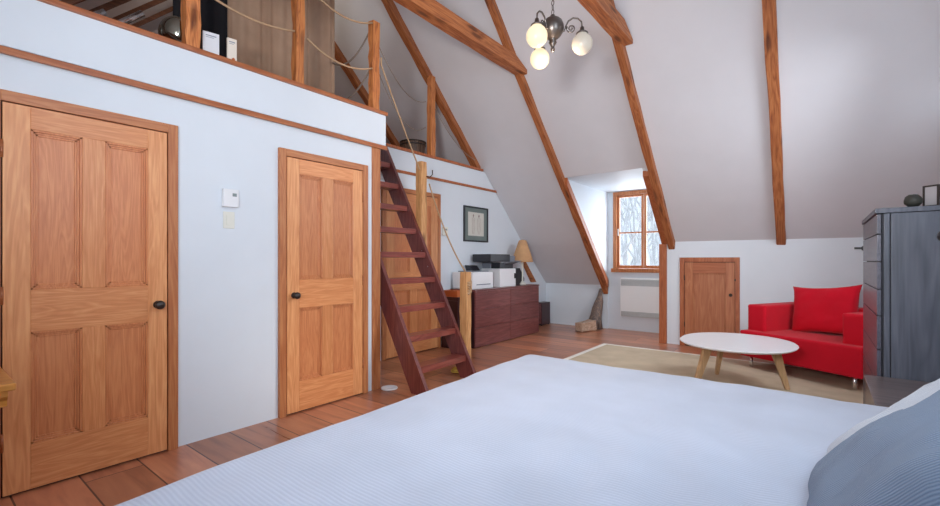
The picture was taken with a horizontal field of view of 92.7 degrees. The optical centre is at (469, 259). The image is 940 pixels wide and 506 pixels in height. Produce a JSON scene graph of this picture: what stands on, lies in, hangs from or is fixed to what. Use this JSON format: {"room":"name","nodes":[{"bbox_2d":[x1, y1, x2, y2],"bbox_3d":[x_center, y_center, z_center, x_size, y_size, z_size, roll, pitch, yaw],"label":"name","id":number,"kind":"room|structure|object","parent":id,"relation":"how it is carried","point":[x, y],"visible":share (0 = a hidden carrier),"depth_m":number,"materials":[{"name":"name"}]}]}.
{"room":"attic bedroom","nodes":[
{"label":"attic bedroom","id":0,"kind":"room"},
{"bbox_2d":[0,0,385,446],"bbox_3d":[-2.005,-0.081,2.784,0.112,2.562,3.780,0,0,38],"label":"wall","id":1,"kind":"structure","parent":0,"point":[228,278],"depth_m":3.05,"materials":[{"name":"white paint"}]},
{"bbox_2d":[0,89,177,499],"bbox_3d":[-2.108,0.172,2.516,0.100,2.055,0.840,0,0,38],"label":"door","id":2,"kind":"structure","parent":1,"relation":"in","point":[89,196],"depth_m":2.49,"materials":[{"name":"brown wood"}]},
{"bbox_2d":[0,45,386,149],"bbox_3d":[-1.951,-1.053,2.744,0.022,0.036,3.783,0,0,38],"label":"trim","id":3,"kind":"structure","parent":1,"relation":"attached to","point":[3,50],"depth_m":2.79,"materials":[{"name":"brown wood"}]},
{"bbox_2d":[37,0,387,115],"bbox_3d":[-1.978,-1.378,2.770,0.092,0.032,3.790,0,0,38],"label":"trim","id":4,"kind":"structure","parent":1,"relation":"on","point":[56,3],"depth_m":2.92,"materials":[{"name":"brown wood"}]},
{"bbox_2d":[180,0,200,47],"bbox_3d":[-1.841,-1.813,2.955,0.089,0.839,0.098,0,0,38],"label":"post","id":5,"kind":"object","parent":4,"relation":"on","point":[190,9],"visible":0.91,"depth_m":2.93,"materials":[{"name":"brown wood"}]},
{"bbox_2d":[215,0,294,31],"bbox_3d":[-1.573,-1.764,3.234,0.016,0.066,0.664,0,0,38],"label":"rope","id":6,"kind":"object","parent":5,"relation":"attached to","point":[218,1],"visible":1,"depth_m":3.23,"materials":[{"name":"fabric"}]},
{"bbox_2d":[202,30,218,54],"bbox_3d":[-1.790,-1.480,3.092,0.100,0.170,0.031,0,0,-40],"label":"framed card","id":7,"kind":"object","parent":4,"relation":"on","point":[210,41],"visible":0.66,"depth_m":3.08,"materials":[{"name":"grey paper"}]},
{"bbox_2d":[227,37,236,60],"bbox_3d":[-1.699,-1.488,3.197,0.062,0.185,0.036,0,0,-44],"label":"framed card","id":8,"kind":"object","parent":4,"relation":"on","point":[231,43],"visible":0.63,"depth_m":3.19,"materials":[{"name":"grey paper"}]},
{"bbox_2d":[291,0,304,83],"bbox_3d":[-1.367,-2.185,3.562,0.074,1.583,0.081,0,0,38],"label":"post","id":9,"kind":"object","parent":4,"relation":"on","point":[297,6],"visible":0.92,"depth_m":3.54,"materials":[{"name":"brown wood"}]},
{"bbox_2d":[368,20,379,108],"bbox_3d":[-0.893,-1.802,4.168,0.073,0.816,0.091,0,0,38],"label":"post","id":10,"kind":"object","parent":4,"relation":"on","point":[373,29],"visible":0.96,"depth_m":4.14,"materials":[{"name":"brown wood"}]},
{"bbox_2d":[307,38,372,69],"bbox_3d":[-1.099,-1.723,3.840,0.016,0.106,0.666,0,0,38],"label":"rope","id":11,"kind":"object","parent":10,"relation":"attached to","point":[308,39],"visible":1,"depth_m":3.78,"materials":[{"name":"fabric"}]},
{"bbox_2d":[321,0,372,23],"bbox_3d":[-1.099,-2.147,3.840,0.016,0.118,0.666,0,0,38],"label":"rope","id":12,"kind":"object","parent":10,"relation":"attached to","point":[325,3],"visible":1,"depth_m":3.86,"materials":[{"name":"fabric"}]},
{"bbox_2d":[332,34,367,65],"bbox_3d":[-1.224,-2.044,4.459,0.794,0.184,0.018,0,0,44],"label":"rope","id":13,"kind":"object","parent":10,"relation":"attached to","point":[364,41],"visible":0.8,"depth_m":4.35,"materials":[{"name":"beige fabric"}]},
{"bbox_2d":[346,70,368,98],"bbox_3d":[-1.224,-1.684,4.459,0.793,0.184,0.018,0,0,44],"label":"rope","id":14,"kind":"object","parent":10,"relation":"attached to","point":[365,77],"visible":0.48,"depth_m":4.29,"materials":[{"name":"beige fabric"}]},
{"bbox_2d":[380,57,419,169],"bbox_3d":[-0.705,-1.451,4.595,0.038,0.908,0.835,0,0,20],"label":"rope","id":15,"kind":"object","parent":10,"relation":"attached to","point":[380,57],"visible":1,"depth_m":4.54,"materials":[{"name":"fabric"}]},
{"bbox_2d":[379,48,425,101],"bbox_3d":[-0.723,-2.007,5.109,0.010,0.234,1.799,0,0,8],"label":"rope","id":16,"kind":"object","parent":10,"relation":"attached to","point":[379,48],"visible":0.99,"depth_m":4.72,"materials":[{"name":"beige fabric"}]},
{"bbox_2d":[380,76,425,130],"bbox_3d":[-0.723,-1.662,5.108,0.010,0.243,1.800,0,0,8],"label":"rope","id":17,"kind":"object","parent":10,"relation":"attached to","point":[380,76],"visible":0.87,"depth_m":4.62,"materials":[{"name":"beige fabric"}]},
{"bbox_2d":[223,211,234,228],"bbox_3d":[-1.679,-0.278,3.120,0.010,0.116,0.076,0,0,38],"label":"light switch","id":18,"kind":"object","parent":1,"relation":"attached to","point":[228,217],"visible":1,"depth_m":3.12,"materials":[{"name":"beige plastic"}]},
{"bbox_2d":[222,188,238,207],"bbox_3d":[-1.667,-0.430,3.117,0.032,0.124,0.104,0,0,38],"label":"thermostat","id":19,"kind":"object","parent":1,"relation":"attached to","point":[230,197],"visible":1,"depth_m":3.10,"materials":[{"name":"white plastic"}]},
{"bbox_2d":[278,147,367,417],"bbox_3d":[-1.171,0.172,3.715,0.100,2.055,0.843,0,0,38],"label":"door","id":20,"kind":"structure","parent":1,"relation":"in","point":[323,201],"depth_m":3.68,"materials":[{"name":"brown wood"}]},
{"bbox_2d":[372,147,379,390],"bbox_3d":[-0.879,0.077,4.160,0.032,2.245,0.095,0,0,38],"label":"trim","id":21,"kind":"structure","parent":1,"relation":"attached to","point":[375,151],"depth_m":4.14,"materials":[{"name":"brown wood"}]},
{"bbox_2d":[0,323,792,505],"bbox_3d":[-0.674,1.250,4.822,9.000,0.100,8.630,0,0,38],"label":"floor","id":22,"kind":"structure","parent":0,"point":[114,485],"depth_m":3.25,"materials":[{"name":"brown wood"}]},
{"bbox_2d":[0,367,15,407],"bbox_3d":[-2.473,0.866,1.700,0.505,0.667,1.005,0,0,38],"label":"table","id":23,"kind":"object","parent":22,"relation":"on","point":[7,384],"visible":1,"depth_m":1.93,"materials":[{"name":"brown wood"}]},
{"bbox_2d":[381,385,397,390],"bbox_3d":[-0.750,1.190,4.165,0.156,0.018,0.156,0,0,38],"label":"dish","id":24,"kind":"object","parent":22,"relation":"on","point":[386,387],"visible":1,"depth_m":4.16,"materials":[{"name":"white ceramic"}]},
{"bbox_2d":[380,145,475,394],"bbox_3d":[-0.701,-0.111,4.627,1.432,2.619,0.738,0,0,38],"label":"ladder","id":25,"kind":"object","parent":22,"relation":"on","point":[413,370],"visible":0.76,"depth_m":4.57,"materials":[{"name":"brown wood"}]},
{"bbox_2d":[416,161,432,245],"bbox_3d":[-0.513,-0.590,5.029,0.152,1.020,0.127,0,0,38],"label":"post","id":26,"kind":"object","parent":25,"relation":"attached to","point":[421,175],"visible":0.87,"depth_m":5.00,"materials":[{"name":"brown wood"}]},
{"bbox_2d":[429,183,471,294],"bbox_3d":[-0.213,-0.248,4.854,0.083,1.228,0.647,0,0,-45],"label":"rope","id":27,"kind":"object","parent":26,"relation":"attached to","point":[429,183],"visible":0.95,"depth_m":4.89,"materials":[{"name":"fabric"}]},
{"bbox_2d":[441,297,459,347],"bbox_3d":[-0.218,0.850,6.137,0.300,0.699,0.197,0,0,38],"label":"base cabinet","id":28,"kind":"object","parent":22,"relation":"on","point":[454,302],"visible":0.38,"depth_m":6.00,"materials":[{"name":"brown wood"}]},
{"bbox_2d":[444,290,459,296],"bbox_3d":[-0.219,0.457,6.136,0.260,0.085,0.170,0,0,38],"label":"box","id":29,"kind":"object","parent":28,"relation":"on","point":[449,293],"visible":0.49,"depth_m":6.05,"materials":[{"name":"wood"}]},
{"bbox_2d":[451,367,458,372],"bbox_3d":[-0.150,1.165,4.762,0.117,0.065,0.106,0,0,38],"label":"rope coil","id":30,"kind":"object","parent":22,"relation":"on","point":[454,369],"visible":0.66,"depth_m":4.72,"materials":[{"name":"fabric"}]},
{"bbox_2d":[459,272,471,357],"bbox_3d":[-0.039,0.661,4.643,0.113,1.075,0.087,0,0,38],"label":"post","id":31,"kind":"object","parent":22,"relation":"on","point":[465,283],"visible":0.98,"depth_m":4.62,"materials":[{"name":"brown wood"}]},
{"bbox_2d":[450,284,538,348],"bbox_3d":[0.434,0.802,6.872,0.443,0.794,1.753,0,0,38],"label":"credenza","id":32,"kind":"object","parent":22,"relation":"on","point":[498,314],"visible":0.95,"depth_m":6.59,"materials":[{"name":"brown wood"}]},
{"bbox_2d":[452,265,492,289],"bbox_3d":[0.044,0.239,6.412,0.374,0.330,0.490,0,0,38],"label":"printer","id":33,"kind":"object","parent":32,"relation":"on","point":[480,279],"visible":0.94,"depth_m":6.30,"materials":[{"name":"paint"}]},
{"bbox_2d":[473,254,520,286],"bbox_3d":[0.428,0.159,6.785,0.480,0.490,0.660,0,0,38],"label":"printer","id":34,"kind":"object","parent":32,"relation":"on","point":[501,265],"visible":0.92,"depth_m":6.72,"materials":[{"name":"white plastic"}]},
{"bbox_2d":[504,261,520,263],"bbox_3d":[0.652,0.036,6.812,0.160,0.055,0.240,0,0,38],"label":"paper tray","id":35,"kind":"object","parent":34,"relation":"on","point":[508,262],"depth_m":6.79,"materials":[{"name":"grey plastic"}]},
{"bbox_2d":[516,268,523,284],"bbox_3d":[0.744,0.269,7.401,0.200,0.270,0.260,0,0,38],"label":"screen","id":36,"kind":"object","parent":32,"relation":"on","point":[518,271],"visible":0.29,"depth_m":7.30,"materials":[{"name":"black plastic"}]},
{"bbox_2d":[514,240,532,284],"bbox_3d":[0.863,0.036,7.358,0.352,0.736,0.350,0,0,38],"label":"table lamp","id":37,"kind":"object","parent":32,"relation":"on","point":[522,253],"visible":0.93,"depth_m":7.26,"materials":[{"name":"beige fabric"}]},
{"bbox_2d":[539,301,549,325],"bbox_3d":[1.345,0.990,8.296,0.135,0.419,0.328,0,0,38],"label":"floor speaker","id":38,"kind":"object","parent":22,"relation":"on","point":[544,307],"visible":0.65,"depth_m":8.21,"materials":[{"name":"brown wood"}]},
{"bbox_2d":[575,288,602,331],"bbox_3d":[2.050,0.844,7.656,0.608,0.700,0.235,0,0,-28],"label":"log","id":39,"kind":"object","parent":22,"relation":"on","point":[594,322],"visible":0.99,"depth_m":7.64,"materials":[{"name":"brown wood"}]},
{"bbox_2d":[564,343,863,403],"bbox_3d":[2.317,1.194,4.573,2.880,0.011,2.360,0,0,38],"label":"area rug","id":40,"kind":"object","parent":22,"relation":"on","point":[805,381],"visible":0.38,"depth_m":4.87,"materials":[{"name":"beige fabric"}]},
{"bbox_2d":[680,332,798,389],"bbox_3d":[2.503,0.978,4.211,0.950,0.433,1.060,0,0,38],"label":"coffee table","id":41,"kind":"object","parent":40,"relation":"on","point":[721,342],"visible":0.94,"depth_m":4.11,"materials":[{"name":"white paint"}]},
{"bbox_2d":[740,302,863,389],"bbox_3d":[3.669,0.845,4.696,0.880,0.689,1.150,0,0,-24],"label":"armchair","id":42,"kind":"object","parent":40,"relation":"on","point":[835,353],"visible":0.42,"depth_m":4.41,"materials":[{"name":"fabric"}]},
{"bbox_2d":[791,284,862,333],"bbox_3d":[3.789,0.535,4.787,0.257,0.578,0.695,0,0,-28],"label":"cushion","id":43,"kind":"object","parent":42,"relation":"on","point":[815,309],"visible":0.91,"depth_m":4.72,"materials":[{"name":"red fabric"}]},
{"bbox_2d":[864,375,930,406],"bbox_3d":[2.271,0.924,2.099,0.605,0.549,0.665,0,0,38],"label":"nightstand","id":44,"kind":"object","parent":22,"relation":"on","point":[879,391],"visible":0.27,"depth_m":2.28,"materials":[{"name":"grey wood"}]},
{"bbox_2d":[862,205,939,403],"bbox_3d":[2.845,0.455,2.745,0.613,1.489,1.042,0,0,38],"label":"chest","id":45,"kind":"object","parent":22,"relation":"on","point":[901,246],"visible":0.75,"depth_m":2.46,"materials":[{"name":"wood"}]},
{"bbox_2d":[904,194,922,206],"bbox_3d":[2.439,-0.327,2.465,0.078,0.071,0.079,0,0,38],"label":"stone","id":46,"kind":"object","parent":45,"relation":"on","point":[913,200],"visible":0.96,"depth_m":2.44,"materials":[{"name":"grey stone"}]},
{"bbox_2d":[922,184,939,205],"bbox_3d":[2.538,-0.350,2.452,0.050,0.118,0.072,0,0,-14],"label":"photo frame","id":47,"kind":"object","parent":45,"relation":"on","point":[930,194],"visible":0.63,"depth_m":2.44,"materials":[{"name":"metal"}]},
{"bbox_2d":[925,186,936,205],"bbox_3d":[2.520,-0.350,2.447,0.005,0.102,0.056,0,0,-14],"label":"picture","id":48,"kind":"object","parent":47,"relation":"attached to","point":[930,191],"depth_m":2.45},
{"bbox_3d":[0.627,0.649,1.274,2.320,1.099,2.020,0,0,38],"label":"bed","id":49,"kind":"object","parent":22,"relation":"on","visible":0},
{"bbox_2d":[115,354,888,505],"bbox_3d":[0.548,0.890,1.336,2.387,0.650,2.434,0,0,38],"label":"duvet","id":50,"kind":"object","parent":49,"relation":"on","point":[527,430],"visible":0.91,"depth_m":1.38,"materials":[{"name":"white fabric"}]},
{"bbox_2d":[807,390,939,505],"bbox_3d":[1.032,0.401,0.882,0.591,0.524,0.660,0,0,38],"label":"pillow","id":51,"kind":"object","parent":49,"relation":"on","point":[894,459],"visible":1,"depth_m":0.92,"materials":[{"name":"blue fabric"}]},
{"bbox_2d":[827,378,939,453],"bbox_3d":[1.152,0.400,0.972,0.605,0.539,0.800,0,0,38],"label":"pillow","id":52,"kind":"object","parent":49,"relation":"on","point":[927,390],"visible":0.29,"depth_m":1.21,"materials":[{"name":"white fabric"}]},
{"bbox_2d":[380,147,545,360],"bbox_3d":[-0.139,-0.086,6.612,0.100,2.572,5.049,0,0,38],"label":"wall","id":53,"kind":"structure","parent":0,"point":[503,238],"depth_m":6.53,"materials":[{"name":"white paint"}]},
{"bbox_2d":[381,188,440,360],"bbox_3d":[-0.734,0.150,5.751,0.043,2.100,1.040,0,0,38],"label":"door","id":54,"kind":"structure","parent":53,"relation":"in","point":[415,321],"depth_m":5.69,"materials":[{"name":"brown wood"}]},
{"bbox_2d":[386,143,483,170],"bbox_3d":[-0.673,-1.391,5.894,0.102,0.033,2.740,0,0,38],"label":"trim","id":55,"kind":"structure","parent":53,"relation":"on","point":[387,144],"depth_m":6.04,"materials":[{"name":"orange wood"}]},
{"bbox_2d":[427,75,435,155],"bbox_3d":[-0.526,-1.948,6.085,0.091,1.081,0.094,0,0,38],"label":"post","id":56,"kind":"object","parent":55,"relation":"on","point":[431,91],"visible":0.96,"depth_m":6.06,"materials":[{"name":"brown wood"}]},
{"bbox_2d":[435,109,474,159],"bbox_3d":[-0.208,-1.809,6.442,0.010,0.587,0.944,0,0,38],"label":"rope","id":57,"kind":"object","parent":56,"relation":"attached to","point":[435,109],"visible":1,"depth_m":6.38,"materials":[{"name":"beige fabric"}]},
{"bbox_2d":[442,227,447,235],"bbox_3d":[-0.348,-0.400,6.236,0.030,0.120,0.100,0,0,38],"label":"wall thermostat","id":58,"kind":"object","parent":53,"relation":"attached to","point":[446,228],"visible":0.68,"depth_m":6.22,"materials":[{"name":"beige plastic"}]},
{"bbox_2d":[396,169,496,192],"bbox_3d":[-0.575,-1.103,5.957,0.020,0.035,3.300,0,0,38],"label":"trim","id":59,"kind":"structure","parent":53,"relation":"attached to","point":[398,171],"depth_m":6.32,"materials":[{"name":"orange wood"}]},
{"bbox_2d":[463,205,487,242],"bbox_3d":[0.093,-0.540,6.805,0.024,0.530,0.600,0,0,38],"label":"framed drawing","id":60,"kind":"object","parent":53,"relation":"attached to","point":[475,219],"visible":1,"depth_m":6.79,"materials":[{"name":"black plastic"}]},
{"bbox_2d":[521,262,535,281],"bbox_3d":[1.019,0.150,7.973,0.041,0.500,0.580,0,0,38],"label":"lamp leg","id":61,"kind":"object","parent":53,"relation":"attached to","point":[529,273],"visible":0.64,"depth_m":8.00,"materials":[{"name":"brown wood"}]},
{"bbox_2d":[59,0,939,284],"bbox_3d":[-0.703,-1.802,4.785,9.200,4.584,8.901,0,0,38],"label":"ceiling","id":62,"kind":"structure","parent":0,"point":[859,80],"depth_m":5.03,"materials":[{"name":"paint"}]},
{"bbox_2d":[60,0,85,4],"bbox_3d":[-2.680,-2.239,3.554,0.050,3.441,3.500,0,0,38],"label":"rafter","id":63,"kind":"object","parent":62,"relation":"attached to","point":[72,2],"visible":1,"depth_m":3.26,"materials":[{"name":"brown wood"}]},
{"bbox_2d":[88,0,131,11],"bbox_3d":[-3.193,-2.239,3.954,0.050,3.441,3.500,0,0,38],"label":"rafter","id":64,"kind":"object","parent":62,"relation":"attached to","point":[114,3],"visible":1,"depth_m":3.95,"materials":[{"name":"brown wood"}]},
{"bbox_2d":[112,0,166,19],"bbox_3d":[-3.784,-2.239,4.415,0.050,3.441,3.500,0,0,38],"label":"rafter","id":65,"kind":"object","parent":62,"relation":"attached to","point":[152,3],"visible":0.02,"depth_m":4.76,"materials":[{"name":"brown wood"}]},
{"bbox_2d":[132,6,172,26],"bbox_3d":[-4.493,-2.239,4.970,0.050,3.441,3.500,0,0,38],"label":"rafter","id":66,"kind":"object","parent":62,"relation":"attached to","point":[170,9],"visible":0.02,"depth_m":5.61,"materials":[{"name":"brown wood"}]},
{"bbox_2d":[173,0,226,57],"bbox_3d":[-2.148,-1.966,3.582,0.028,1.168,0.400,0,0,38],"label":"drape","id":67,"kind":"object","parent":62,"relation":"hanging from","point":[213,13],"visible":0.28,"depth_m":3.65,"materials":[{"name":"fabric"}]},
{"bbox_2d":[227,0,334,93],"bbox_3d":[-1.790,-2.263,4.171,0.036,1.762,1.370,0,0,38],"label":"curtain","id":68,"kind":"object","parent":62,"relation":"hanging from","point":[260,46],"visible":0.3,"depth_m":4.18,"materials":[{"name":"fabric"}]},
{"bbox_2d":[335,42,399,146],"bbox_3d":[-1.548,-2.404,6.984,0.119,3.111,3.100,0,0,38],"label":"rafter","id":69,"kind":"object","parent":62,"relation":"attached to","point":[339,56],"visible":0.29,"depth_m":6.73,"materials":[{"name":"brown wood"}]},
{"bbox_2d":[381,0,480,167],"bbox_3d":[-0.674,-2.647,5.984,0.118,2.626,2.600,0,0,38],"label":"rafter","id":70,"kind":"object","parent":62,"relation":"attached to","point":[389,5],"visible":0.91,"depth_m":6.04,"materials":[{"name":"brown wood"}]},
{"bbox_2d":[485,0,607,293],"bbox_3d":[0.971,-1.684,5.968,0.087,4.552,4.602,0,0,37],"label":"rafter","id":71,"kind":"object","parent":62,"relation":"attached to","point":[493,9],"visible":0.89,"depth_m":5.88,"materials":[{"name":"brown wood"}]},
{"bbox_2d":[393,0,526,75],"bbox_3d":[-0.442,-2.325,4.089,0.137,0.150,3.520,0,0,38],"label":"tie","id":72,"kind":"object","parent":71,"relation":"attached to","point":[433,12],"visible":1,"depth_m":4.51,"materials":[{"name":"brown wood"}]},
{"bbox_2d":[609,0,674,248],"bbox_3d":[1.710,-2.055,4.898,0.094,3.809,3.825,0,0,38],"label":"rafter","id":73,"kind":"object","parent":62,"relation":"attached to","point":[621,52],"visible":0.89,"depth_m":5.33,"materials":[{"name":"brown wood"}]},
{"bbox_2d":[577,0,632,45],"bbox_3d":[0.555,-2.325,3.310,0.137,0.150,3.540,0,0,38],"label":"tie","id":74,"kind":"object","parent":73,"relation":"attached to","point":[603,12],"visible":0.97,"depth_m":4.25,"materials":[{"name":"brown wood"}]},
{"bbox_2d":[526,0,592,69],"bbox_3d":[0.602,-1.887,3.341,0.524,0.713,0.485,0,0,38],"label":"chandelier","id":75,"kind":"object","parent":74,"relation":"hanging from","point":[551,28],"visible":1,"depth_m":3.31,"materials":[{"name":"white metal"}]},
{"bbox_2d":[762,0,785,244],"bbox_3d":[2.745,-2.074,4.090,0.108,3.772,3.827,0,0,37],"label":"rafter","id":76,"kind":"object","parent":62,"relation":"attached to","point":[769,7],"visible":1,"depth_m":4.52,"materials":[{"name":"brown wood"}]},
{"bbox_2d":[546,283,603,327],"bbox_3d":[0.410,0.810,9.451,5.010,0.780,0.100,0,0,38],"label":"wall","id":77,"kind":"structure","parent":0,"point":[570,304],"depth_m":8.25,"materials":[{"name":"white paint"}]},
{"bbox_2d":[569,180,607,328],"bbox_3d":[1.879,0.007,7.212,0.060,2.385,1.920,0,0,38],"label":"wall","id":78,"kind":"structure","parent":0,"point":[592,202],"depth_m":7.49,"materials":[{"name":"white paint"}]},
{"bbox_2d":[565,178,607,286],"bbox_3d":[1.855,-0.355,7.040,0.055,1.646,1.580,0,0,38],"label":"trim","id":79,"kind":"structure","parent":78,"relation":"attached to","point":[591,245],"depth_m":6.96,"materials":[{"name":"orange wood"}]},
{"bbox_2d":[566,168,645,192],"bbox_3d":[2.352,-1.235,6.852,1.130,0.100,1.945,0,0,38],"label":"ceiling","id":80,"kind":"structure","parent":0,"point":[624,180],"depth_m":6.68,"materials":[{"name":"white paint"}]},
{"bbox_2d":[608,189,658,332],"bbox_3d":[2.914,0.007,7.571,1.130,2.385,0.120,0,0,38],"label":"wall","id":81,"kind":"structure","parent":0,"point":[615,321],"depth_m":7.77,"materials":[{"name":"white paint"}]},
{"bbox_2d":[611,189,658,272],"bbox_3d":[2.910,-0.482,7.517,1.050,1.385,0.170,0,0,38],"label":"window","id":82,"kind":"structure","parent":81,"relation":"in","point":[617,267],"depth_m":7.62,"materials":[{"name":"brown wood"}]},
{"bbox_2d":[620,278,658,318],"bbox_3d":[2.851,0.632,7.491,0.660,0.655,0.080,0,0,38],"label":"wall heater","id":83,"kind":"object","parent":81,"relation":"attached to","point":[639,297],"visible":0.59,"depth_m":7.47,"materials":[{"name":"white metal"}]},
{"bbox_2d":[621,279,658,286],"bbox_3d":[2.829,0.382,7.462,0.630,0.106,0.007,0,0,38],"label":"grille","id":84,"kind":"object","parent":83,"relation":"attached to","point":[624,282],"depth_m":7.46,"materials":[{"name":"white metal"}]},
{"bbox_2d":[621,311,658,318],"bbox_3d":[2.829,0.913,7.462,0.630,0.084,0.007,0,0,38],"label":"grille","id":85,"kind":"object","parent":83,"relation":"attached to","point":[641,314],"depth_m":7.43,"materials":[{"name":"white metal"}]},
{"bbox_2d":[667,237,866,344],"bbox_3d":[3.944,0.470,5.649,2.740,1.460,0.100,0,0,38],"label":"wall","id":86,"kind":"structure","parent":0,"point":[769,271],"depth_m":5.67,"materials":[{"name":"white paint"}]},
{"bbox_2d":[680,257,739,345],"bbox_3d":[3.247,0.583,6.097,0.730,1.235,0.063,0,0,38],"label":"door","id":87,"kind":"structure","parent":86,"relation":"in","point":[709,286],"depth_m":6.10,"materials":[{"name":"orange wood"}]},
{"bbox_3d":[2.816,0.008,6.480,0.060,2.385,1.920,0,0,38],"label":"wall","id":88,"kind":"structure","parent":0,"visible":0},
{"bbox_2d":[643,171,666,243],"bbox_3d":[2.532,-0.689,6.093,0.088,0.920,0.880,0,0,38],"label":"trim","id":89,"kind":"structure","parent":88,"relation":"attached to","point":[646,178],"depth_m":6.04,"materials":[{"name":"orange wood"}]},
{"bbox_2d":[659,244,666,343],"bbox_3d":[2.788,0.485,6.467,0.100,1.430,0.045,0,0,38],"label":"trim","id":90,"kind":"structure","parent":88,"relation":"attached to","point":[662,247],"depth_m":6.44,"materials":[{"name":"orange wood"}]},
{"bbox_3d":[-3.034,-1.256,5.334,4.650,0.192,6.530,0,0,38],"label":"floor","id":91,"kind":"structure","parent":0,"visible":0},
{"bbox_2d":[94,9,106,15],"bbox_3d":[-2.553,-1.532,2.889,0.044,0.292,0.338,0,0,42],"label":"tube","id":92,"kind":"object","parent":91,"relation":"on","point":[101,11],"visible":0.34,"depth_m":2.98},
{"bbox_2d":[118,10,144,23],"bbox_3d":[-2.300,-1.532,2.920,0.044,0.290,0.300,0,0,42],"label":"tube","id":93,"kind":"object","parent":91,"relation":"on","point":[135,16],"visible":0.34,"depth_m":2.97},
{"bbox_2d":[158,15,181,41],"bbox_3d":[-2.016,-1.520,3.104,0.240,0.315,0.240,0,0,38],"label":"ball","id":94,"kind":"object","parent":91,"relation":"on","point":[170,26],"visible":0.28,"depth_m":3.00,"materials":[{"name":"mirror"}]},
{"bbox_2d":[399,139,425,152],"bbox_3d":[-0.800,-1.506,6.285,0.376,0.289,0.376,0,0,38],"label":"basket","id":95,"kind":"object","parent":91,"relation":"on","point":[418,145],"visible":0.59,"depth_m":6.14,"materials":[{"name":"brown wicker"}]},
{"label":"outside","id":96,"kind":"structure","parent":0,"visible":0},
{"bbox_3d":[24.319,5.300,31.126,80.000,0.200,61.000,0,0,38],"label":"ground","id":97,"kind":"structure","parent":96,"visible":0},
{"bbox_2d":[620,197,633,219],"bbox_3d":[4.113,-0.332,14.292,3.829,11.078,6.362,0,0,-39],"label":"bare tree","id":98,"kind":"object","parent":97,"relation":"on","point":[630,197],"visible":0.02,"depth_m":14.74,"materials":[{"name":"grey plant"}]},
{"bbox_2d":[620,196,649,268],"bbox_3d":[5.318,-0.885,17.636,6.998,12.186,4.212,0,0,-31],"label":"bare tree","id":99,"kind":"object","parent":97,"relation":"on","point":[621,206],"visible":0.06,"depth_m":17.50,"materials":[{"name":"grey plant"}]},
{"bbox_2d":[620,200,652,257],"bbox_3d":[3.919,-0.332,15.172,6.362,11.078,3.829,0,0,26],"label":"bare tree","id":100,"kind":"object","parent":97,"relation":"on","point":[635,234],"visible":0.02,"depth_m":14.21,"materials":[{"name":"grey plant"}]},
{"bbox_2d":[620,203,658,264],"bbox_3d":[7.024,-1.609,21.444,8.298,13.622,3.214,0,0,35],"label":"bare tree","id":101,"kind":"object","parent":97,"relation":"on","point":[621,220],"visible":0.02,"depth_m":21.96,"materials":[{"name":"grey plant"}]},
{"bbox_2d":[620,197,660,268],"bbox_3d":[4.980,-1.508,16.392,6.664,13.449,6.629,0,0,23],"label":"bare tree","id":102,"kind":"object","parent":97,"relation":"on","point":[632,210],"visible":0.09,"depth_m":16.66,"materials":[{"name":"grey plant"}]},
{"bbox_2d":[621,198,659,240],"bbox_3d":[10.105,-2.176,22.270,8.990,14.757,3.481,0,0,-15],"label":"bare tree","id":103,"kind":"object","parent":97,"relation":"on","point":[636,218],"visible":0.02,"depth_m":21.59,"materials":[{"name":"grey plant"}]},
{"bbox_2d":[620,197,661,265],"bbox_3d":[5.408,-0.474,14.163,2.678,11.352,6.916,0,0,-32],"label":"bare tree","id":104,"kind":"object","parent":97,"relation":"on","point":[648,200],"visible":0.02,"depth_m":14.40,"materials":[{"name":"grey plant"}]},
{"bbox_2d":[624,197,660,264],"bbox_3d":[7.338,-1.609,18.803,3.214,13.622,8.298,0,0,27],"label":"bare tree","id":105,"kind":"object","parent":97,"relation":"on","point":[631,214],"visible":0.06,"depth_m":19.22,"materials":[{"name":"grey plant"}]},
{"bbox_2d":[634,197,658,265],"bbox_3d":[8.776,-1.991,18.037,8.270,14.401,4.978,0,0,34],"label":"bare tree","id":106,"kind":"object","parent":97,"relation":"on","point":[649,218],"visible":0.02,"depth_m":19.40,"materials":[{"name":"grey plant"}]},
{"bbox_2d":[639,196,658,268],"bbox_3d":[6.093,-1.172,13.678,6.331,12.776,6.298,0,0,-26],"label":"bare tree","id":107,"kind":"object","parent":97,"relation":"on","point":[657,242],"visible":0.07,"depth_m":11.58,"materials":[{"name":"grey plant"}]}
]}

